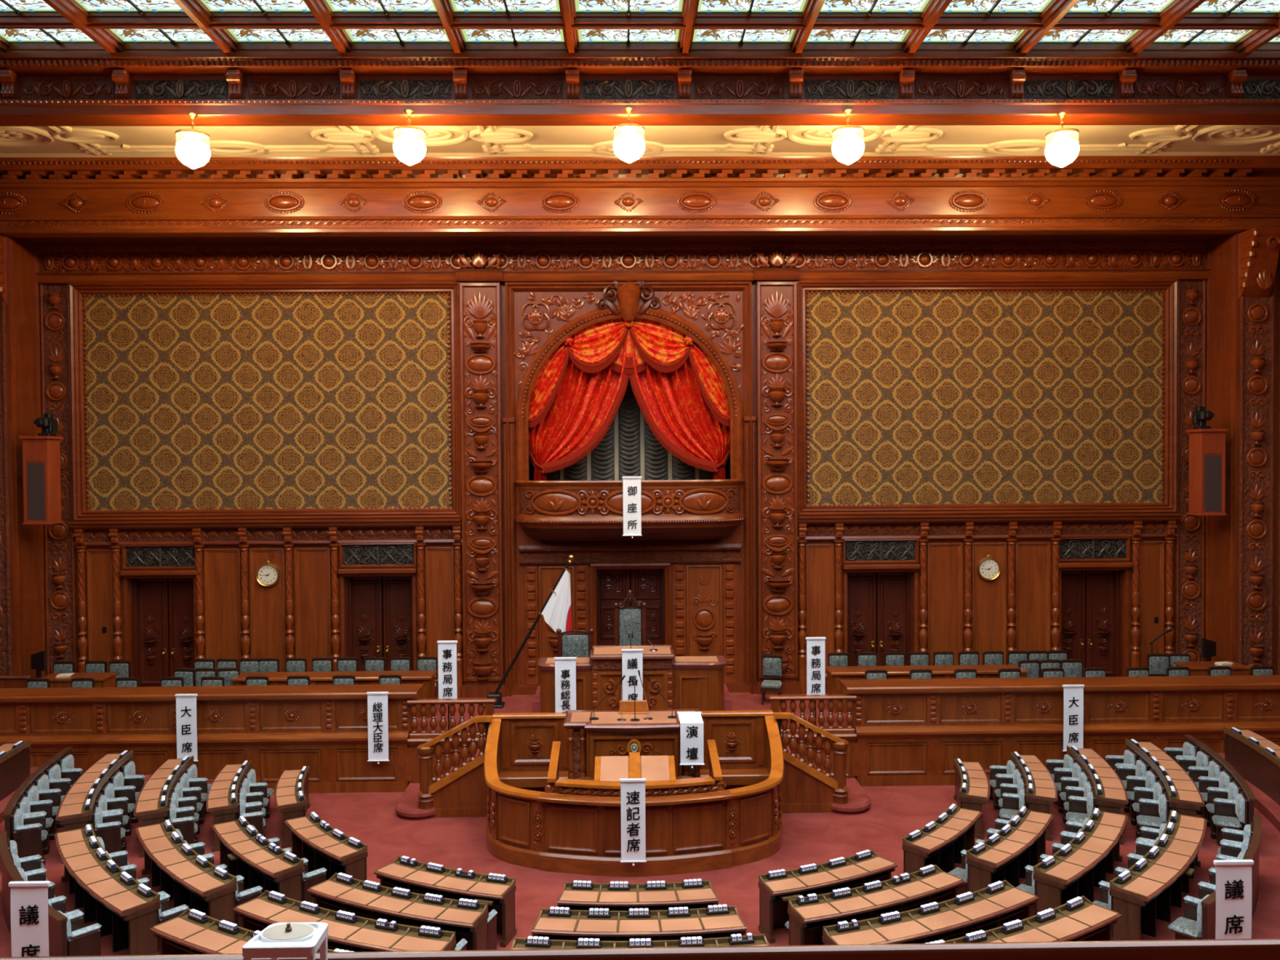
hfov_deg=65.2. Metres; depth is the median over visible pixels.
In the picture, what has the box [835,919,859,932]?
holder
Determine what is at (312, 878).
chair
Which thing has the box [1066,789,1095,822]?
chair
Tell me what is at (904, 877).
holder
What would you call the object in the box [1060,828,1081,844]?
chair
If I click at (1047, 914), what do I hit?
holder
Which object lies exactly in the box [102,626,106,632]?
light switch
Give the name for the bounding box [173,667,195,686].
chair
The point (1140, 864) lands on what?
nameplate
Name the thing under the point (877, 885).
holder
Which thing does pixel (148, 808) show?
desk
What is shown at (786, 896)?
tray
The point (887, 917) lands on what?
holder
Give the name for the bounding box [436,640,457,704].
banner
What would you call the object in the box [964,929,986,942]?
holder
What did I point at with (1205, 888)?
chair
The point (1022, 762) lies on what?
holder
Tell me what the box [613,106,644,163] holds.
globe lamp
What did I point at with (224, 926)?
holder
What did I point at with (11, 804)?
rail
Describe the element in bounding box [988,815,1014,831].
chair
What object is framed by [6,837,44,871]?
chair
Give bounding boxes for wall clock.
[255,560,279,586]
[977,554,1000,581]
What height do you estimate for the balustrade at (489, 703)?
0.800 m
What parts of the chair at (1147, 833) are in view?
armrest, armrest, backrest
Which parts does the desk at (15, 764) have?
ledge rail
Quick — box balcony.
[515,479,744,543]
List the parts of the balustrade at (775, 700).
post, rail, rail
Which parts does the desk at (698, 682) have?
panel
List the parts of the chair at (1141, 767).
seat, armrest, backrest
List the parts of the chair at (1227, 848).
armrest, backrest, frame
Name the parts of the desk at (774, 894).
panel, panel, ledge rail, panel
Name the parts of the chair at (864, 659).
backrest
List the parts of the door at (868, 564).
handle, handle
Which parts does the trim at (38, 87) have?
carved panel, carved panel, carved panel, carved panel, carved panel, carved panel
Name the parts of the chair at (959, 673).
backrest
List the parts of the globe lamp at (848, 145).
glass globe, chain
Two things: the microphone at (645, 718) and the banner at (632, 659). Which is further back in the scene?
the banner at (632, 659)
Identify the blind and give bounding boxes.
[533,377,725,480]
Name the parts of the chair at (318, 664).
backrest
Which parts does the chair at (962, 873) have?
seat, frame, armrest, backrest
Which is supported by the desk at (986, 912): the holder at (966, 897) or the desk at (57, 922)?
the holder at (966, 897)
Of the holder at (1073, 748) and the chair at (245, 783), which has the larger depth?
the holder at (1073, 748)
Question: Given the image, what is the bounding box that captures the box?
[242,922,328,959]
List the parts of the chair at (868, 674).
backrest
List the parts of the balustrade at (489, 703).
rail, rail, post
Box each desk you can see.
[0,740,31,801]
[0,831,67,956]
[40,671,117,687]
[54,823,160,955]
[55,750,133,863]
[133,755,194,857]
[135,818,237,924]
[149,908,333,955]
[205,760,252,852]
[211,816,304,902]
[230,670,437,717]
[232,889,456,951]
[274,766,310,848]
[284,813,368,880]
[306,872,488,950]
[373,856,516,947]
[510,933,769,949]
[531,905,746,941]
[537,657,593,712]
[557,880,718,911]
[589,644,675,711]
[594,751,675,781]
[671,655,726,711]
[758,849,897,943]
[787,864,964,945]
[822,880,1039,945]
[825,664,1028,713]
[902,806,982,873]
[945,895,1121,942]
[953,759,990,839]
[965,806,1053,892]
[1009,751,1057,840]
[1032,807,1128,915]
[1066,745,1128,844]
[1109,809,1206,940]
[1125,738,1204,816]
[1223,726,1279,805]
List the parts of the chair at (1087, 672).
backrest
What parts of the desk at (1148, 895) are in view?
panel, panel, ledge rail, panel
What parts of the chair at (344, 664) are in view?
backrest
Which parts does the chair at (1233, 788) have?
seat, armrest, backrest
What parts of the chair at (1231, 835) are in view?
armrest, armrest, backrest, frame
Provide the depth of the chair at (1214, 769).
18.22 m
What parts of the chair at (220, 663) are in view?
backrest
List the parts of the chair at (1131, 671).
backrest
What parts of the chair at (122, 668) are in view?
backrest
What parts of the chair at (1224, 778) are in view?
seat, armrest, backrest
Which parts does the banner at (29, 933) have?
rod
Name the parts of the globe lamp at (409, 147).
chain, glass globe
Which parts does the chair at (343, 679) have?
backrest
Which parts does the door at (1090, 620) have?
handle, handle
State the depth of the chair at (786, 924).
13.67 m
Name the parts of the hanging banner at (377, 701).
rod, rod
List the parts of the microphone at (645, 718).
stem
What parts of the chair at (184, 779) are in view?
backrest, armrest, seat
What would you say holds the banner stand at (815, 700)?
on the floor at (513, 704)
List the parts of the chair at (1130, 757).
armrest, armrest, backrest, frame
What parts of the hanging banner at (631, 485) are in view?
rod, rod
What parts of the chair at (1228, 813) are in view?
armrest, seat, backrest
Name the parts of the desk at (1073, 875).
panel, panel, ledge rail, panel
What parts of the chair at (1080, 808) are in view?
seat, armrest, backrest, frame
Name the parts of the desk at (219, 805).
panel, ledge rail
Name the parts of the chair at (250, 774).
backrest, armrest, seat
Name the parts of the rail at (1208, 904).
panel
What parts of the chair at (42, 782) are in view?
frame, backrest, armrest, seat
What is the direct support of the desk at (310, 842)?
on the floor at (894, 812)
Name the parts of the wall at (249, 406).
wall panel, wall panel, cornice, cloth frame, wall panel, wall panel, wall panel, skirting, medallion panel, picture rail, bay frame, arch moulding, doorway frame, medallion panel, skirting, wall panel, wall panel, cloth frame, wall panel, cornice, wall panel, wall panel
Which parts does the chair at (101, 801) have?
backrest, armrest, seat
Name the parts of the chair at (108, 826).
backrest, armrest, armrest, seat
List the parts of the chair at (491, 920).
armrest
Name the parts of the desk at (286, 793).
ledge rail, panel, panel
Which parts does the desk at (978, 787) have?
panel, ledge rail, panel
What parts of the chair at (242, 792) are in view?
frame, backrest, seat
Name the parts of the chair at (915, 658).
backrest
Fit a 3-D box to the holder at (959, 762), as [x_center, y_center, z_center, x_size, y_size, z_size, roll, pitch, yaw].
[6.260,5.540,19.578,0.070,0.104,0.300,0,1,8]
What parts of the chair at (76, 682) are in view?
backrest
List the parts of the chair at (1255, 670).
backrest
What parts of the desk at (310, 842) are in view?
panel, ledge rail, panel, panel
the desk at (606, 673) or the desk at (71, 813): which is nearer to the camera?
the desk at (71, 813)
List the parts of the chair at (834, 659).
backrest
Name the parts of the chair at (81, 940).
backrest, armrest, armrest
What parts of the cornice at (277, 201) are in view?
bead moulding, moulding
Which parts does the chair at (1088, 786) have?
seat, armrest, backrest, frame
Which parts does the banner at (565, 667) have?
rod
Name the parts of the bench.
panel, panel, panel, ledge moulding, panel, panel, panel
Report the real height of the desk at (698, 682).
1.515 m
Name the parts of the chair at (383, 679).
backrest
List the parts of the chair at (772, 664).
leg, seat, backrest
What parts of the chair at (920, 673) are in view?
backrest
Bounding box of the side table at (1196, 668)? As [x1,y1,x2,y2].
[1173,661,1250,675]
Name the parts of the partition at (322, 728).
panel, panel, panel, ledge moulding, panel, panel, panel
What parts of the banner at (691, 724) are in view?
rod, rod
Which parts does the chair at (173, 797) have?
backrest, seat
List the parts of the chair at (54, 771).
frame, backrest, armrest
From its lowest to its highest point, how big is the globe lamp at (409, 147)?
1.072 m
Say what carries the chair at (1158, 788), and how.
on the floor at (894, 812)
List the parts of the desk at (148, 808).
panel, ledge rail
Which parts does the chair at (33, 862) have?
frame, backrest, armrest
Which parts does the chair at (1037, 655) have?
backrest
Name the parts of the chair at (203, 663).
backrest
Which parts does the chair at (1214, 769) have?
armrest, backrest, frame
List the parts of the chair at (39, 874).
backrest, armrest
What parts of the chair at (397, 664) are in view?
backrest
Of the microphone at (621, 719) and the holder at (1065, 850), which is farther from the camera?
the microphone at (621, 719)
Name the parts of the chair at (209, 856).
armrest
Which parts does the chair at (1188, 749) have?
armrest, armrest, backrest, frame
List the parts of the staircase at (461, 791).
newel post, string rail, handrail, wall post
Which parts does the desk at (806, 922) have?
panel, panel, ledge rail, panel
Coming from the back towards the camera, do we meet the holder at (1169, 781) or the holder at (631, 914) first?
the holder at (1169, 781)
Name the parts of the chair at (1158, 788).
seat, armrest, backrest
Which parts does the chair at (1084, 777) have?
seat, armrest, backrest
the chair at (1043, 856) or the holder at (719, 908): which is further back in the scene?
the chair at (1043, 856)
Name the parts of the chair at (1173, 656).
frame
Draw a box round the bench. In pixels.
[781,675,1279,786]
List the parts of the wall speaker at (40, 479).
frame, lid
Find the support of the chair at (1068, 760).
on the floor at (894, 812)
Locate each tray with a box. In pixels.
[81,758,119,813]
[81,829,154,902]
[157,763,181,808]
[160,823,231,884]
[179,914,252,942]
[226,853,239,860]
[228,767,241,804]
[235,821,297,866]
[259,895,450,942]
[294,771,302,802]
[306,816,362,850]
[329,877,484,912]
[393,860,511,885]
[474,897,496,905]
[514,939,765,949]
[541,911,736,920]
[564,884,710,892]
[763,854,877,882]
[777,892,800,901]
[792,869,942,907]
[827,885,1012,936]
[907,808,959,843]
[972,810,1030,857]
[977,902,1092,942]
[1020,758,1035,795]
[1039,812,1103,872]
[1079,752,1105,797]
[1115,815,1180,888]
[1139,746,1179,799]
[1183,867,1194,875]
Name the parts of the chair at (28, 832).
backrest, armrest, armrest, seat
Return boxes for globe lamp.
[175,112,210,168]
[392,109,426,165]
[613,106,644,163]
[831,108,864,164]
[1044,111,1079,167]
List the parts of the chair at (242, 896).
armrest, armrest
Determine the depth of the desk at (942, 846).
16.11 m
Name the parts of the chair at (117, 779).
frame, backrest, armrest, seat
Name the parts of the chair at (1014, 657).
backrest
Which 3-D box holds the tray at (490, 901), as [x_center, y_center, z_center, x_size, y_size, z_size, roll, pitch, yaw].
[-2.150,5.852,13.959,0.277,0.030,0.251,0,1,17]
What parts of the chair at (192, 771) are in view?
frame, backrest, armrest, seat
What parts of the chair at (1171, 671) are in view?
backrest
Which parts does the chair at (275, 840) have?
armrest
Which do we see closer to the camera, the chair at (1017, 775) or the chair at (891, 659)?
the chair at (1017, 775)
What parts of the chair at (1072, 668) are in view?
backrest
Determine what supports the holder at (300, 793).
on the desk at (286, 793)
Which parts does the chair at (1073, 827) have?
armrest, backrest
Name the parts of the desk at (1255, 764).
ledge rail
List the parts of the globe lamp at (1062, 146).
glass globe, chain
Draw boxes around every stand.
[448,704,449,730]
[618,700,648,714]
[814,700,816,725]
[1149,628,1173,653]
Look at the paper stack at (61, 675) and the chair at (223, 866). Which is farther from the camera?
the paper stack at (61, 675)
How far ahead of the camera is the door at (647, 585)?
24.87 m
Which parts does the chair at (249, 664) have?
backrest, frame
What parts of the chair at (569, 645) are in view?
backrest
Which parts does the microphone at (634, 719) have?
stem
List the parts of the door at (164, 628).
handle, handle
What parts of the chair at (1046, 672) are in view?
backrest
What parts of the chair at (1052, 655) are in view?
backrest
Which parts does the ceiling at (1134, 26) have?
glazing panel, glazing panel, glazing panel, glazing panel, glazing panel, glazing panel, glazing panel, glazing panel, glazing panel, glazing panel, glazing panel, glazing panel, glazing panel, glazing panel, glazing panel, glazing panel, glazing panel, glazing panel, glazing panel, glazing panel, glazing panel, glazing panel, glazing panel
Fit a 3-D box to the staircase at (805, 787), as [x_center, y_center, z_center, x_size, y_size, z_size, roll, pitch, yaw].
[3.520,5.401,19.812,1.912,1.900,1.747,0,1,-1]
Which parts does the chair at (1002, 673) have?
backrest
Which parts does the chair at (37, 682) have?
backrest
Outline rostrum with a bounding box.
[563,708,704,779]
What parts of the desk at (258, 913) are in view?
panel, panel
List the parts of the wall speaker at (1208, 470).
lid, frame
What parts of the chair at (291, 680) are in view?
backrest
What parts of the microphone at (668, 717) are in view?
stem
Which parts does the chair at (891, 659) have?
backrest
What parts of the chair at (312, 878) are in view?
armrest, armrest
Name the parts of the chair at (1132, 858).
armrest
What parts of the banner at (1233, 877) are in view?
rod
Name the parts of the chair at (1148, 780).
seat, armrest, backrest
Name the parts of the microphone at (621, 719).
stem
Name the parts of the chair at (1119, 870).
armrest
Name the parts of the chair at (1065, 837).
armrest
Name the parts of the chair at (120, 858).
backrest, armrest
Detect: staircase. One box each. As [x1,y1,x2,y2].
[395,715,492,819]
[773,711,870,814]
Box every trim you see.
[0,49,1279,126]
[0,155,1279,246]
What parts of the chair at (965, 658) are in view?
backrest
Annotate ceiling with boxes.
[0,0,1279,53]
[0,124,1279,157]
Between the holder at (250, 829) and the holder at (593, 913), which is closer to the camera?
the holder at (593, 913)
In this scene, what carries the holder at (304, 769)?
on the desk at (286, 793)
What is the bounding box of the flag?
[484,554,574,708]
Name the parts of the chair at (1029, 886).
seat, armrest, frame, backrest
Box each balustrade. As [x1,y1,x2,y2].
[405,697,497,738]
[767,694,857,734]
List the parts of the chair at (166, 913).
armrest, armrest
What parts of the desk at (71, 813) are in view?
panel, ledge rail, panel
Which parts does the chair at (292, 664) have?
backrest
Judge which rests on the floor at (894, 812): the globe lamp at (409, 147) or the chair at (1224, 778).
the chair at (1224, 778)
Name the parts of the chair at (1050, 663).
backrest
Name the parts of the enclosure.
carved post, carved post, panel, wing rail, wing panel, carved post, arm rail, panel, rail, screen rail, panel, panel, arm rail, wing panel, carved post, wing rail, panel, carved post, carved post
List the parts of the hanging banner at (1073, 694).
rod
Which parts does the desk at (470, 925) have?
panel, ledge rail, panel, panel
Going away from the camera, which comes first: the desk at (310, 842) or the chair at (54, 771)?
the desk at (310, 842)
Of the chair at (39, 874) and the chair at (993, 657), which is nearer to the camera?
the chair at (39, 874)
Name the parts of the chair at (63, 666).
backrest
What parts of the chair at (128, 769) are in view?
frame, backrest, armrest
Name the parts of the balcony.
rail, panel, moulding, bead moulding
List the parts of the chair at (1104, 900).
seat, armrest, backrest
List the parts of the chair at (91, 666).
backrest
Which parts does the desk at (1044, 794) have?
ledge rail, panel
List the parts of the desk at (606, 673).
panel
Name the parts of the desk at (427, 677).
panel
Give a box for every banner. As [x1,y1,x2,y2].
[8,880,50,956]
[174,693,198,761]
[366,691,389,764]
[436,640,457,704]
[554,657,577,712]
[619,777,646,866]
[621,648,643,700]
[622,475,641,538]
[676,711,704,768]
[805,636,826,694]
[1062,684,1084,751]
[1213,859,1253,938]
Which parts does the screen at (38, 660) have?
post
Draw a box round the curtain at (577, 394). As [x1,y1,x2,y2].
[528,318,729,480]
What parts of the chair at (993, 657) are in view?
backrest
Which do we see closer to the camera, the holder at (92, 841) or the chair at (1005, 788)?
the holder at (92, 841)
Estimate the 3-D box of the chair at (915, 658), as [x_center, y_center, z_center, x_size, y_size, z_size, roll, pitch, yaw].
[6.685,4.652,23.716,0.490,1.112,0.500,0,1,-1]
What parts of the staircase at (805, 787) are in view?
wall post, handrail, string rail, newel post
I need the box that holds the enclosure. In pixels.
[484,710,783,876]
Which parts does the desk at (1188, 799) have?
panel, panel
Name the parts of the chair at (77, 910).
armrest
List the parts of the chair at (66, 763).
frame, backrest, armrest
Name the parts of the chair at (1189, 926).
seat, frame, armrest, backrest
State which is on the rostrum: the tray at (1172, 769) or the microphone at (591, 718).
the microphone at (591, 718)
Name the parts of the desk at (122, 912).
panel, ledge rail, panel, panel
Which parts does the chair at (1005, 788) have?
seat, armrest, backrest, frame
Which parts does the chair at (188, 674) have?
backrest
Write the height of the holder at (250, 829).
0.104 m
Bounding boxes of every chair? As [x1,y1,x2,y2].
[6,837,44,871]
[8,851,47,880]
[10,806,48,864]
[14,865,55,898]
[16,794,53,850]
[24,782,58,839]
[26,677,50,688]
[34,772,65,827]
[45,762,71,795]
[48,895,66,913]
[48,901,81,915]
[53,660,75,673]
[57,911,101,955]
[58,752,82,785]
[71,677,94,687]
[84,660,106,672]
[92,804,126,853]
[95,792,128,846]
[96,836,128,866]
[102,781,134,835]
[105,850,137,879]
[108,659,131,678]
[110,769,139,822]
[115,676,139,687]
[121,759,146,791]
[137,877,149,886]
[157,890,165,895]
[158,893,188,950]
[160,676,183,686]
[167,800,197,844]
[168,790,199,842]
[171,780,203,834]
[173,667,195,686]
[175,828,204,855]
[177,771,207,823]
[183,840,214,864]
[184,762,211,813]
[193,657,215,669]
[194,667,217,686]
[200,675,224,686]
[216,657,238,669]
[217,667,239,685]
[217,863,226,871]
[235,875,262,927]
[237,786,266,833]
[237,795,266,837]
[239,657,260,673]
[240,776,268,828]
[244,766,274,817]
[245,675,269,685]
[251,825,279,846]
[257,657,279,671]
[282,847,292,852]
[285,657,306,671]
[286,675,310,684]
[302,857,326,903]
[311,657,333,671]
[332,674,355,684]
[336,657,358,671]
[364,656,385,671]
[378,674,401,684]
[390,656,410,671]
[416,656,437,698]
[454,938,467,950]
[487,909,497,950]
[555,628,594,657]
[613,589,646,644]
[760,654,782,705]
[784,920,788,928]
[827,652,848,666]
[857,651,877,666]
[864,669,887,679]
[884,651,905,666]
[908,651,929,665]
[909,668,932,679]
[933,650,954,665]
[947,849,967,895]
[954,668,977,678]
[958,650,979,665]
[975,839,984,844]
[982,650,1004,664]
[986,828,999,839]
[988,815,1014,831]
[989,758,1017,804]
[993,767,1022,812]
[997,667,1021,678]
[997,776,1026,818]
[999,786,1026,820]
[1007,650,1027,665]
[1016,865,1035,916]
[1017,659,1039,677]
[1027,649,1048,660]
[1039,658,1061,677]
[1040,667,1064,677]
[1040,853,1049,862]
[1045,751,1075,781]
[1048,649,1067,660]
[1051,842,1065,854]
[1053,760,1084,806]
[1057,769,1089,816]
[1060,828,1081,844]
[1061,658,1083,677]
[1061,817,1089,834]
[1062,779,1093,823]
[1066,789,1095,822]
[1083,666,1106,676]
[1092,880,1111,909]
[1105,747,1137,773]
[1115,866,1127,877]
[1116,757,1148,805]
[1123,768,1158,817]
[1126,666,1149,676]
[1127,836,1159,867]
[1127,853,1143,869]
[1130,779,1164,831]
[1134,820,1168,853]
[1135,791,1168,837]
[1146,653,1169,676]
[1164,739,1198,762]
[1166,666,1189,675]
[1168,653,1190,666]
[1168,894,1209,939]
[1176,749,1211,773]
[1187,758,1222,788]
[1195,768,1232,818]
[1197,881,1215,899]
[1205,779,1241,831]
[1208,665,1231,675]
[1208,848,1248,883]
[1208,867,1215,884]
[1210,791,1248,845]
[1214,835,1252,867]
[1217,822,1253,854]
[1249,665,1273,675]
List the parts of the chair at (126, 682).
backrest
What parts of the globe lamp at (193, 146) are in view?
chain, glass globe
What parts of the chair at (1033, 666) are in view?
backrest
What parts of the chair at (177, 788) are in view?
backrest, armrest, seat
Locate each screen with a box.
[31,650,46,678]
[1201,638,1216,661]
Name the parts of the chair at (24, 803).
backrest, armrest, seat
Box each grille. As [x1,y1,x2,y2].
[0,82,1,98]
[26,462,44,519]
[126,546,195,566]
[134,80,226,98]
[342,545,413,564]
[360,80,451,98]
[583,80,673,98]
[804,79,894,98]
[845,541,915,560]
[1024,79,1114,97]
[1059,539,1127,559]
[1204,454,1221,511]
[1243,80,1279,97]
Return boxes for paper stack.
[55,672,75,677]
[1214,661,1233,666]
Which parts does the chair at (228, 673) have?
frame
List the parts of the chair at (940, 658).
backrest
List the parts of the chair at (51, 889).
backrest, armrest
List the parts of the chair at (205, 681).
backrest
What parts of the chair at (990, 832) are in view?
armrest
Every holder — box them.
[0,751,5,756]
[12,741,23,749]
[84,799,90,810]
[84,824,92,836]
[88,788,94,799]
[88,835,97,848]
[93,777,100,788]
[96,847,106,861]
[100,768,108,778]
[106,859,117,873]
[108,759,117,768]
[119,750,128,759]
[120,871,133,885]
[137,883,152,897]
[160,795,165,806]
[162,785,168,795]
[164,819,172,831]
[166,774,173,785]
[170,831,180,844]
[173,764,180,774]
[181,755,189,765]
[181,843,192,856]
[187,908,207,924]
[195,854,208,867]
[213,866,228,879]
[217,920,239,934]
[231,784,235,793]
[231,792,235,803]
[232,776,238,785]
[235,768,242,777]
[238,816,247,827]
[241,760,248,769]
[245,824,255,836]
[251,930,260,938]
[255,833,266,845]
[267,890,286,904]
[268,842,280,854]
[283,851,297,863]
[297,773,302,782]
[297,782,301,791]
[297,791,303,800]
[299,900,319,914]
[301,765,306,774]
[310,811,319,822]
[319,820,330,831]
[332,828,344,839]
[333,948,353,951]
[335,910,356,923]
[336,872,354,884]
[347,836,361,848]
[362,880,381,892]
[374,918,398,931]
[391,886,411,898]
[400,855,417,866]
[417,925,442,937]
[422,893,444,905]
[426,862,444,873]
[454,867,475,879]
[457,897,479,910]
[486,872,507,883]
[524,936,551,947]
[547,906,571,917]
[571,880,593,889]
[576,937,601,948]
[586,907,610,918]
[608,881,630,890]
[626,907,650,918]
[627,937,653,947]
[645,880,666,889]
[666,906,690,917]
[678,936,704,946]
[681,878,703,888]
[706,904,729,915]
[728,933,754,945]
[766,869,786,879]
[796,893,818,905]
[798,863,817,874]
[827,857,846,868]
[831,887,852,899]
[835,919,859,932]
[854,849,871,861]
[862,880,882,893]
[879,911,902,924]
[892,872,911,884]
[907,829,921,841]
[918,864,935,876]
[918,902,939,915]
[924,821,936,832]
[924,939,945,943]
[937,812,947,823]
[947,804,956,814]
[954,891,973,905]
[956,758,963,767]
[960,766,965,775]
[961,782,966,792]
[963,774,967,784]
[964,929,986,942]
[972,842,986,854]
[986,880,1004,894]
[987,833,999,845]
[1000,824,1011,835]
[1001,919,1023,934]
[1011,815,1020,826]
[1013,751,1020,759]
[1018,806,1026,817]
[1019,759,1026,768]
[1024,766,1030,775]
[1027,774,1032,783]
[1028,782,1032,793]
[1035,907,1055,923]
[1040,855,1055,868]
[1059,844,1071,856]
[1065,896,1084,911]
[1071,746,1079,755]
[1075,831,1084,844]
[1080,754,1088,764]
[1085,819,1093,831]
[1088,764,1094,773]
[1093,773,1099,784]
[1093,808,1099,819]
[1097,784,1102,795]
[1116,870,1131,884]
[1130,738,1139,747]
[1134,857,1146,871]
[1141,747,1150,756]
[1148,845,1159,859]
[1151,756,1159,766]
[1159,765,1166,776]
[1159,833,1168,847]
[1165,775,1172,786]
[1166,822,1173,835]
[1169,786,1176,796]
[1170,810,1177,822]
[1231,727,1242,735]
[1248,737,1259,745]
[1265,746,1275,756]
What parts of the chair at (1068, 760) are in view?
armrest, backrest, frame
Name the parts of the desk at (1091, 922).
panel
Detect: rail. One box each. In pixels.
[0,937,1279,959]
[2,746,71,840]
[1184,734,1256,824]
[1200,815,1262,939]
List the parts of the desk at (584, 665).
panel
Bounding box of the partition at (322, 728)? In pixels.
[0,684,485,793]
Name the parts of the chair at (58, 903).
armrest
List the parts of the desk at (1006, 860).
panel, ledge rail, panel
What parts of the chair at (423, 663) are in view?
backrest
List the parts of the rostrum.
panel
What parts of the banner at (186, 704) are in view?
rod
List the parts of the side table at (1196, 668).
panel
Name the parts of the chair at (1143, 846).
armrest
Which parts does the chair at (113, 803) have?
backrest, armrest, seat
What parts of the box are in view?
round plate, leg, leg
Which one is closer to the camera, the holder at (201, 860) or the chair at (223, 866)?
the holder at (201, 860)
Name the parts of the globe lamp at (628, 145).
glass globe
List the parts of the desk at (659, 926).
panel, panel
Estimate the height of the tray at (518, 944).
0.006 m
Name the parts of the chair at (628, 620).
frame, backrest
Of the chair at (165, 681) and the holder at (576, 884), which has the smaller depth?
the holder at (576, 884)
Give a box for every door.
[120,544,197,686]
[337,542,417,671]
[595,568,665,644]
[842,538,919,666]
[1057,537,1132,676]
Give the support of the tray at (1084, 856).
on the desk at (1073, 875)
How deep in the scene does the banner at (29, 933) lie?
11.36 m
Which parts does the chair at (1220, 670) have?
backrest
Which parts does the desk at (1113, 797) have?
ledge rail, panel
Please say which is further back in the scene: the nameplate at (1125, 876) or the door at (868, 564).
the door at (868, 564)
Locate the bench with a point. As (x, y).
(908, 732)
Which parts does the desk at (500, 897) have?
panel, ledge rail, panel, panel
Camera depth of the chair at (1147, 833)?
15.66 m
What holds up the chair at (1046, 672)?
on the floor at (513, 704)
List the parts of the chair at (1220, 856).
armrest, backrest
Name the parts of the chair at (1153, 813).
armrest, seat, backrest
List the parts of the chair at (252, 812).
frame, backrest, armrest, armrest, seat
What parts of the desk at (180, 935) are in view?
panel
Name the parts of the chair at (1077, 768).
seat, armrest, backrest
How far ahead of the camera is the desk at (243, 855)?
15.13 m
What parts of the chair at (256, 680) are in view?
backrest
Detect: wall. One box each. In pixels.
[0,174,46,678]
[35,243,1210,697]
[382,446,876,653]
[1204,172,1279,675]
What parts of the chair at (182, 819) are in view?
frame, backrest, armrest, armrest, seat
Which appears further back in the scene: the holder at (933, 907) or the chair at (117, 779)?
the chair at (117, 779)
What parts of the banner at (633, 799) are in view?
rod, rod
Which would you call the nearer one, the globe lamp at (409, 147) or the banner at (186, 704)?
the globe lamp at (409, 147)
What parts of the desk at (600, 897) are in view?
panel, panel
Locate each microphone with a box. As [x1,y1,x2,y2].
[589,675,625,719]
[617,679,626,721]
[628,633,633,648]
[630,680,639,721]
[637,670,653,719]
[644,634,657,650]
[645,674,676,718]
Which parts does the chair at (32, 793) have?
backrest, armrest, seat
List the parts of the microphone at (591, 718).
stem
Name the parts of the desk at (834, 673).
panel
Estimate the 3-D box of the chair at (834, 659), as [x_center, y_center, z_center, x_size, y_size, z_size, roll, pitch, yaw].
[4.743,4.665,23.683,0.490,1.112,0.500,0,1,-1]
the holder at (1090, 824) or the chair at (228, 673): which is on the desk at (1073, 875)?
the holder at (1090, 824)
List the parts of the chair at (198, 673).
backrest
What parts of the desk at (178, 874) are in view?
panel, ledge rail, panel, panel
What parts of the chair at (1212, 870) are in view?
armrest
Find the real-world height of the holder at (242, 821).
0.104 m
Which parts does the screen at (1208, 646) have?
post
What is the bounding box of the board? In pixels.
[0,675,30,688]
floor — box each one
[0,752,1279,832]
[0,774,1279,956]
[408,693,847,791]
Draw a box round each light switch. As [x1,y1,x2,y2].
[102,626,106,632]
[1154,617,1158,622]
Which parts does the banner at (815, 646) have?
rod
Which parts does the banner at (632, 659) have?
rod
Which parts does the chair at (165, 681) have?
backrest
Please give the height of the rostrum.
2.032 m
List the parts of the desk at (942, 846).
panel, panel, ledge rail, panel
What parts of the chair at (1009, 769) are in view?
seat, armrest, backrest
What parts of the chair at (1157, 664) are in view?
backrest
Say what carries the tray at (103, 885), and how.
on the desk at (122, 912)
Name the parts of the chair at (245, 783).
backrest, armrest, seat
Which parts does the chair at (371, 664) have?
backrest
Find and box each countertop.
[0,684,423,702]
[839,675,1279,693]
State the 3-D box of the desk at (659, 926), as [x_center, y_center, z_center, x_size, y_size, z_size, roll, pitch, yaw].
[-0.010,5.983,12.768,2.703,0.800,0.609,0,1,-1]
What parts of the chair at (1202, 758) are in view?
armrest, backrest, frame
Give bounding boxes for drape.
[528,319,626,480]
[631,319,729,479]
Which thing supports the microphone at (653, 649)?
on the desk at (606, 673)
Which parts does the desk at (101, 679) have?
panel, panel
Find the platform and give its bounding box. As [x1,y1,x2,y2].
[532,684,732,712]
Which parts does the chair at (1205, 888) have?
armrest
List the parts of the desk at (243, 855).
panel, ledge rail, panel, panel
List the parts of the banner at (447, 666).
rod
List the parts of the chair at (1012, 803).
seat, armrest, backrest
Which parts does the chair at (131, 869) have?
armrest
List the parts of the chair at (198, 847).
backrest, armrest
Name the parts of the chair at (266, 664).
backrest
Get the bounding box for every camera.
[33,413,57,435]
[1191,406,1214,429]
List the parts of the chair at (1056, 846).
armrest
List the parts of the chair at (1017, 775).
seat, armrest, backrest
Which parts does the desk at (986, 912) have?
panel, panel, panel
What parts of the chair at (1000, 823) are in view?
armrest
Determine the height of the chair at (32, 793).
0.840 m
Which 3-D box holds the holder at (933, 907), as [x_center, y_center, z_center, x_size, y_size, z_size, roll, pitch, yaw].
[3.666,5.426,12.668,0.300,0.104,0.070,-1,1,-26]
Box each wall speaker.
[17,435,63,524]
[1186,428,1230,515]
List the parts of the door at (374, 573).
handle, handle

